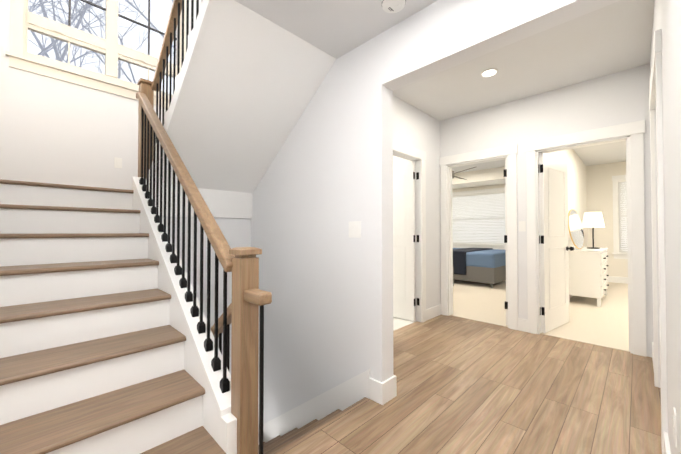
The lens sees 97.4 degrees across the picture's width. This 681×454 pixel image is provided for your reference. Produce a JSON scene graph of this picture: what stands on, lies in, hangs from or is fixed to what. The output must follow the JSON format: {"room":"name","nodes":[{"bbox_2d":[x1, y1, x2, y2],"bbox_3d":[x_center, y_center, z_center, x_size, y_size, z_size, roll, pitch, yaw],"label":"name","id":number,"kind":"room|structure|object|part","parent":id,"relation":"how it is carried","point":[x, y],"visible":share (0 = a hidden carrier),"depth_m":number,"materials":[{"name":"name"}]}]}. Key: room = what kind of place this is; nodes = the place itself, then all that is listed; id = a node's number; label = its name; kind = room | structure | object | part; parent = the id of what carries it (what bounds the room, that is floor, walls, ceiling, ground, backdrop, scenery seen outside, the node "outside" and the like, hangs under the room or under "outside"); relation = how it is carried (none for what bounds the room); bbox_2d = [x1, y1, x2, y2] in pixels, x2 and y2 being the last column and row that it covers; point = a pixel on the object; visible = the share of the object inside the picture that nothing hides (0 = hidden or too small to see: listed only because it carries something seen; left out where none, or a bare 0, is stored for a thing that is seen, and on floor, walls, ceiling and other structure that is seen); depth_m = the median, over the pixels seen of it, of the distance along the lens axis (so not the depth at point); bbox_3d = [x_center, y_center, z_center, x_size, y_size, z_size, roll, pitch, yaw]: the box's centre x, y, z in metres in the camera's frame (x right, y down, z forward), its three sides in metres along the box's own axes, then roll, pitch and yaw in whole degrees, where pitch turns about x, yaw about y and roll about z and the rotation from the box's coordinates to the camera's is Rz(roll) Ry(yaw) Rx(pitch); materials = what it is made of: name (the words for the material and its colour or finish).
{"room":"stair landing hallway","nodes":[
{"label":"stair landing hallway","id":0,"kind":"room"},
{"bbox_2d":[0,0,201,238],"bbox_3d":[-2.595,-0.657,3.435,0.120,6.900,2.288,-1,-1,45],"label":"wall","id":1,"kind":"structure","parent":0,"point":[54,131],"depth_m":3.08,"materials":[{"name":"paint"}]},
{"bbox_2d":[5,0,185,108],"bbox_3d":[-2.592,-2.674,3.421,0.148,2.342,1.620,-1,-1,45],"label":"window","id":2,"kind":"structure","parent":1,"relation":"in","point":[23,20],"depth_m":3.23,"materials":[{"name":"paint"}]},
{"bbox_2d":[114,157,121,167],"bbox_3d":[-2.531,-0.730,3.409,0.009,0.118,0.072,-1,-1,45],"label":"outlet","id":3,"kind":"object","parent":1,"relation":"attached to","point":[117,162],"visible":1,"depth_m":3.40,"materials":[{"name":"white plastic"}]},
{"bbox_2d":[162,216,250,374],"bbox_3d":[-1.337,1.346,2.925,0.120,2.878,0.933,-1,-1,45],"label":"wall","id":4,"kind":"structure","parent":0,"point":[236,232],"depth_m":2.94,"materials":[{"name":"paint"}]},
{"bbox_2d":[251,34,392,426],"bbox_3d":[-0.735,-0.663,3.108,2.980,6.900,0.130,-1,-1,45],"label":"wall","id":5,"kind":"structure","parent":0,"point":[325,280],"depth_m":2.35,"materials":[{"name":"paint"}]},
{"bbox_2d":[349,221,360,237],"bbox_3d":[0.102,0.018,2.167,0.118,0.118,0.009,-1,-1,45],"label":"light switch","id":6,"kind":"object","parent":5,"relation":"attached to","point":[354,229],"visible":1,"depth_m":2.16,"materials":[{"name":"white plastic"}]},
{"bbox_2d":[235,0,437,58],"bbox_3d":[-0.644,-1.494,0.381,1.870,0.320,3.888,-1,-1,45],"label":"ceiling","id":7,"kind":"structure","parent":0,"point":[336,29],"depth_m":1.88,"materials":[{"name":"paint"}]},
{"bbox_2d":[382,0,405,12],"bbox_3d":[0.306,-1.292,1.726,0.137,0.042,0.137,-1,-1,45],"label":"smoke detector","id":8,"kind":"object","parent":7,"relation":"attached to","point":[392,6],"visible":1,"depth_m":1.72,"materials":[{"name":"white plastic"}]},
{"bbox_2d":[369,375,396,398],"bbox_3d":[0.124,1.106,2.317,0.716,0.140,0.034,-1,-1,45],"label":"baseboard","id":9,"kind":"structure","parent":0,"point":[382,393],"depth_m":2.02,"materials":[{"name":"paint"}]},
{"bbox_2d":[393,317,415,330],"bbox_3d":[-0.201,1.354,4.175,2.190,0.300,2.182,-1,-1,45],"label":"floor","id":10,"kind":"structure","parent":0,"point":[398,323],"depth_m":3.75,"materials":[{"name":"beige carpet"}]},
{"bbox_2d":[393,95,440,321],"bbox_3d":[0.618,-0.282,3.471,0.120,2.950,2.302,-1,-1,45],"label":"wall","id":11,"kind":"structure","parent":0,"point":[414,127],"depth_m":3.89,"materials":[{"name":"paint"}]},
{"bbox_2d":[393,161,419,320],"bbox_3d":[0.684,0.181,4.013,0.763,2.020,0.180,-1,-1,42],"label":"bathroom door","id":12,"kind":"structure","parent":11,"relation":"in","point":[404,303],"depth_m":3.86,"materials":[{"name":"paint"}]},
{"bbox_2d":[393,140,425,322],"bbox_3d":[0.754,0.111,3.500,0.024,2.165,0.964,-1,-1,45],"label":"door frame","id":13,"kind":"structure","parent":11,"relation":"attached to","point":[405,149],"depth_m":3.77,"materials":[{"name":"paint"}]},
{"bbox_2d":[426,304,440,320],"bbox_3d":[1.238,1.131,3.977,0.016,0.140,0.440,-1,-1,45],"label":"baseboard","id":14,"kind":"structure","parent":11,"relation":"attached to","point":[432,312],"depth_m":3.96,"materials":[{"name":"paint"}]},
{"bbox_2d":[278,315,661,453],"bbox_3d":[0.007,1.309,1.250,2.230,0.300,6.100,-1,-1,45],"label":"floor","id":15,"kind":"structure","parent":0,"point":[518,391],"depth_m":2.01,"materials":[{"name":"brown wood"}]},
{"bbox_2d":[0,0,369,453],"bbox_3d":[-1.498,0.061,2.243,3.098,5.157,2.156,-1,-1,45],"label":"staircase","id":16,"kind":"structure","parent":15,"relation":"on","point":[109,341],"depth_m":1.78,"materials":[{"name":"brown wood"}]},
{"bbox_3d":[-1.132,-1.895,2.205,1.704,1.246,0.062,-1,-1,45],"label":"handrail","id":17,"kind":"part","parent":16,"relation":"part of","materials":[{"name":"brown wood"}]},
{"bbox_3d":[-1.149,-0.496,2.031,1.873,1.425,0.062,-1,-1,45],"label":"handrail","id":18,"kind":"part","parent":16,"relation":"part of","materials":[{"name":"brown wood"}]},
{"bbox_3d":[-0.983,0.875,1.977,1.590,1.163,0.062,-1,-1,45],"label":"handrail","id":19,"kind":"part","parent":16,"relation":"part of","materials":[{"name":"brown wood"}]},
{"bbox_2d":[452,184,504,244],"bbox_3d":[3.791,-0.204,8.523,4.700,2.950,0.120,-1,-1,45],"label":"wall","id":20,"kind":"structure","parent":0,"point":[480,188],"depth_m":8.34,"materials":[{"name":"paint"}]},
{"bbox_2d":[452,187,505,249],"bbox_3d":[3.941,-0.215,8.326,2.060,1.645,0.150,-1,-1,45],"label":"window","id":21,"kind":"structure","parent":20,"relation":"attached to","point":[473,224],"depth_m":8.38,"materials":[{"name":"paint"}]},
{"bbox_2d":[381,0,619,90],"bbox_3d":[0.786,-1.376,1.607,1.310,0.820,0.130,-1,-1,45],"label":"wall","id":22,"kind":"structure","parent":0,"point":[438,36],"depth_m":1.66,"materials":[{"name":"paint"}]},
{"bbox_2d":[393,64,653,356],"bbox_3d":[0.834,-0.262,4.795,5.760,2.950,0.120,-1,-1,45],"label":"wall","id":23,"kind":"structure","parent":0,"point":[618,98],"depth_m":3.25,"materials":[{"name":"paint"}]},
{"bbox_2d":[439,144,517,329],"bbox_3d":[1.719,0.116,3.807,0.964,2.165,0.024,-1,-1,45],"label":"door frame","id":24,"kind":"structure","parent":23,"relation":"attached to","point":[511,151],"depth_m":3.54,"materials":[{"name":"paint"}]},
{"bbox_2d":[504,158,507,324],"bbox_3d":[2.265,0.179,3.846,0.756,2.020,0.180,1,-1,-42],"label":"bedroom door","id":25,"kind":"structure","parent":23,"relation":"in","point":[505,238],"depth_m":3.62,"materials":[{"name":"paint"}]},
{"bbox_2d":[519,221,525,230],"bbox_3d":[2.094,-0.007,3.448,0.072,0.118,0.009,-1,-1,45],"label":"light switch","id":26,"kind":"object","parent":23,"relation":"attached to","point":[522,225],"visible":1,"depth_m":3.44,"materials":[{"name":"white plastic"}]},
{"bbox_2d":[538,152,573,332],"bbox_3d":[2.545,0.174,3.556,0.759,2.020,0.180,1,-1,-35],"label":"bedroom door","id":27,"kind":"structure","parent":23,"relation":"in","point":[555,248],"depth_m":3.50,"materials":[{"name":"paint"}]},
{"bbox_2d":[525,120,646,356],"bbox_3d":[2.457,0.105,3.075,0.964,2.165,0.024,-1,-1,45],"label":"door frame","id":28,"kind":"structure","parent":23,"relation":"attached to","point":[635,131],"depth_m":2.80,"materials":[{"name":"paint"}]},
{"bbox_2d":[393,0,654,172],"bbox_3d":[2.710,-1.599,4.944,8.000,0.270,7.312,-1,-1,45],"label":"ceiling","id":29,"kind":"structure","parent":0,"point":[615,37],"depth_m":2.81,"materials":[{"name":"paint"}]},
{"bbox_2d":[452,167,474,179],"bbox_3d":[2.427,-1.240,6.499,1.360,0.400,1.178,-1,-1,45],"label":"bedroom ceiling fan","id":30,"kind":"object","parent":29,"relation":"hanging from","point":[453,173],"visible":0.21,"depth_m":6.31,"materials":[{"name":"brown metal"}]},
{"bbox_2d":[452,167,504,188],"bbox_3d":[3.475,-1.276,8.136,4.580,0.280,0.900,-1,-1,45],"label":"ceiling bulkhead","id":31,"kind":"object","parent":29,"relation":"attached to","point":[487,177],"visible":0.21,"depth_m":7.62,"materials":[{"name":"paint"}]},
{"bbox_2d":[481,68,497,76],"bbox_3d":[1.441,-1.492,2.899,0.150,0.008,0.150,-1,-1,45],"label":"recessed light","id":32,"kind":"object","parent":29,"relation":"in","point":[489,72],"visible":1,"depth_m":2.89,"materials":[{"name":"white plastic"}]},
{"bbox_2d":[451,279,629,351],"bbox_3d":[3.489,1.375,5.684,8.000,0.304,5.100,-1,-1,45],"label":"floor","id":33,"kind":"structure","parent":0,"point":[606,324],"depth_m":4.20,"materials":[{"name":"beige carpet"}]},
{"bbox_2d":[453,248,505,287],"bbox_3d":[2.841,0.625,7.291,2.230,1.246,1.710,-1,-1,45],"label":"bed","id":34,"kind":"object","parent":33,"relation":"on","point":[484,265],"visible":0.33,"depth_m":6.22,"materials":[{"name":"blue fabric"}]},
{"bbox_2d":[453,248,492,274],"bbox_3d":[3.057,0.776,7.074,0.500,0.505,1.710,-1,-1,45],"label":"throw","id":35,"kind":"object","parent":34,"relation":"on","point":[460,256],"depth_m":6.40,"materials":[{"name":"black fabric"}]},
{"bbox_2d":[453,248,505,267],"bbox_3d":[3.071,0.698,7.061,1.580,0.300,1.670,-1,-1,45],"label":"duvet","id":36,"kind":"object","parent":34,"relation":"on","point":[462,257],"depth_m":6.28,"materials":[{"name":"blue fabric"}]},
{"bbox_3d":[2.837,0.625,7.295,2.220,1.246,1.650,-1,-1,45],"label":"frame","id":37,"kind":"part","parent":34,"relation":"part of","materials":[{"name":"grey fabric"}]},
{"bbox_2d":[569,247,608,306],"bbox_3d":[4.198,0.791,5.059,0.467,0.846,1.230,-1,-1,45],"label":"dresser","id":38,"kind":"object","parent":33,"relation":"on","point":[588,272],"visible":0.88,"depth_m":4.64,"materials":[{"name":"paint"}]},
{"bbox_2d":[568,209,583,248],"bbox_3d":[3.846,0.034,4.883,0.660,0.660,0.014,1,-9,-36],"label":"round mirror","id":39,"kind":"object","parent":38,"relation":"on","point":[575,228],"visible":0.98,"depth_m":4.86,"materials":[{"name":"gold metal"}]},
{"bbox_2d":[582,212,604,248],"bbox_3d":[4.333,0.058,5.134,0.310,0.619,0.310,-1,-1,45],"label":"table lamp","id":40,"kind":"object","parent":38,"relation":"on","point":[592,220],"visible":0.94,"depth_m":5.05,"materials":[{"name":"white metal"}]},
{"bbox_2d":[546,149,586,247],"bbox_3d":[3.975,-0.254,5.289,0.120,2.950,5.010,-1,-1,45],"label":"wall","id":41,"kind":"structure","parent":0,"point":[577,194],"depth_m":5.82,"materials":[{"name":"paint"}]},
{"bbox_2d":[586,161,627,276],"bbox_3d":[7.039,-0.245,5.861,3.420,2.950,0.120,-1,-1,45],"label":"wall","id":42,"kind":"structure","parent":0,"point":[599,182],"depth_m":6.80,"materials":[{"name":"paint"}]},
{"bbox_2d":[607,276,627,283],"bbox_3d":[6.959,1.157,5.823,3.270,0.136,0.016,-1,-1,45],"label":"baseboard","id":43,"kind":"structure","parent":42,"relation":"attached to","point":[613,279],"depth_m":6.62,"materials":[{"name":"paint"}]},
{"bbox_2d":[612,175,627,258],"bbox_3d":[6.560,-0.226,6.287,1.270,1.845,0.150,-1,-1,45],"label":"window","id":44,"kind":"structure","parent":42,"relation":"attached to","point":[619,211],"depth_m":6.64,"materials":[{"name":"paint"}]},
{"bbox_2d":[618,180,626,252],"bbox_3d":[6.566,-0.234,6.293,1.048,1.613,0.043,-1,-1,45],"label":"blind","id":45,"kind":"object","parent":42,"relation":"attached to","point":[622,194],"depth_m":6.62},
{"bbox_2d":[650,0,680,453],"bbox_3d":[0.784,-0.327,0.567,0.130,2.950,6.190,-1,-1,45],"label":"wall","id":46,"kind":"structure","parent":0,"point":[667,17],"depth_m":1.18,"materials":[{"name":"paint"}]},
{"bbox_2d":[652,342,653,368],"bbox_3d":[2.607,1.108,2.483,0.016,0.140,0.630,-1,-1,45],"label":"baseboard","id":47,"kind":"structure","parent":46,"relation":"attached to","point":[652,342],"depth_m":2.60,"materials":[{"name":"paint"}]},
{"bbox_2d":[649,29,667,453],"bbox_3d":[2.002,0.086,1.895,0.024,2.165,1.104,-1,-1,45],"label":"door frame","id":48,"kind":"structure","parent":46,"relation":"attached to","point":[655,91],"depth_m":1.52,"materials":[{"name":"paint"}]},
{"bbox_2d":[663,432,670,453],"bbox_3d":[0.087,1.069,-0.053,0.016,0.140,4.360,-1,-1,45],"label":"baseboard","id":49,"kind":"structure","parent":46,"relation":"attached to","point":[666,444],"depth_m":1.43,"materials":[{"name":"paint"}]},
{"bbox_2d":[672,407,676,447],"bbox_3d":[1.267,0.757,1.135,0.009,0.118,0.072,-1,-1,45],"label":"electrical outlet","id":50,"kind":"object","parent":46,"relation":"attached to","point":[674,418],"visible":1,"depth_m":1.12,"materials":[{"name":"white plastic"}]},
{"label":"outside","id":51,"kind":"structure","parent":0,"visible":0},
{"bbox_2d":[28,0,172,93],"bbox_3d":[-13.021,-8.142,14.269,0.020,25.000,30.000,-1,-1,45],"label":"sky","id":52,"kind":"structure","parent":51,"point":[160,10],"depth_m":15.94,"materials":[{"name":"white"}]},
{"bbox_2d":[28,0,172,83],"bbox_3d":[-6.717,-3.522,9.267,13.761,15.622,21.234,-1,-1,45],"label":"trees","id":53,"kind":"object","parent":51,"point":[74,17],"visible":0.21,"depth_m":7.09,"materials":[{"name":"grey plant"}]},
{"bbox_2d":[452,196,504,241],"bbox_3d":[4.282,-0.217,8.670,3.850,3.420,0.020,-1,-1,45],"label":"sky","id":54,"kind":"structure","parent":51,"point":[483,223],"depth_m":8.83,"materials":[{"name":"white"}]},
{"bbox_2d":[621,183,626,248],"bbox_3d":[6.902,-0.228,6.631,3.060,3.620,0.020,-1,-1,45],"label":"sky","id":55,"kind":"structure","parent":51,"point":[624,225],"depth_m":6.94,"materials":[{"name":"white"}]}
]}

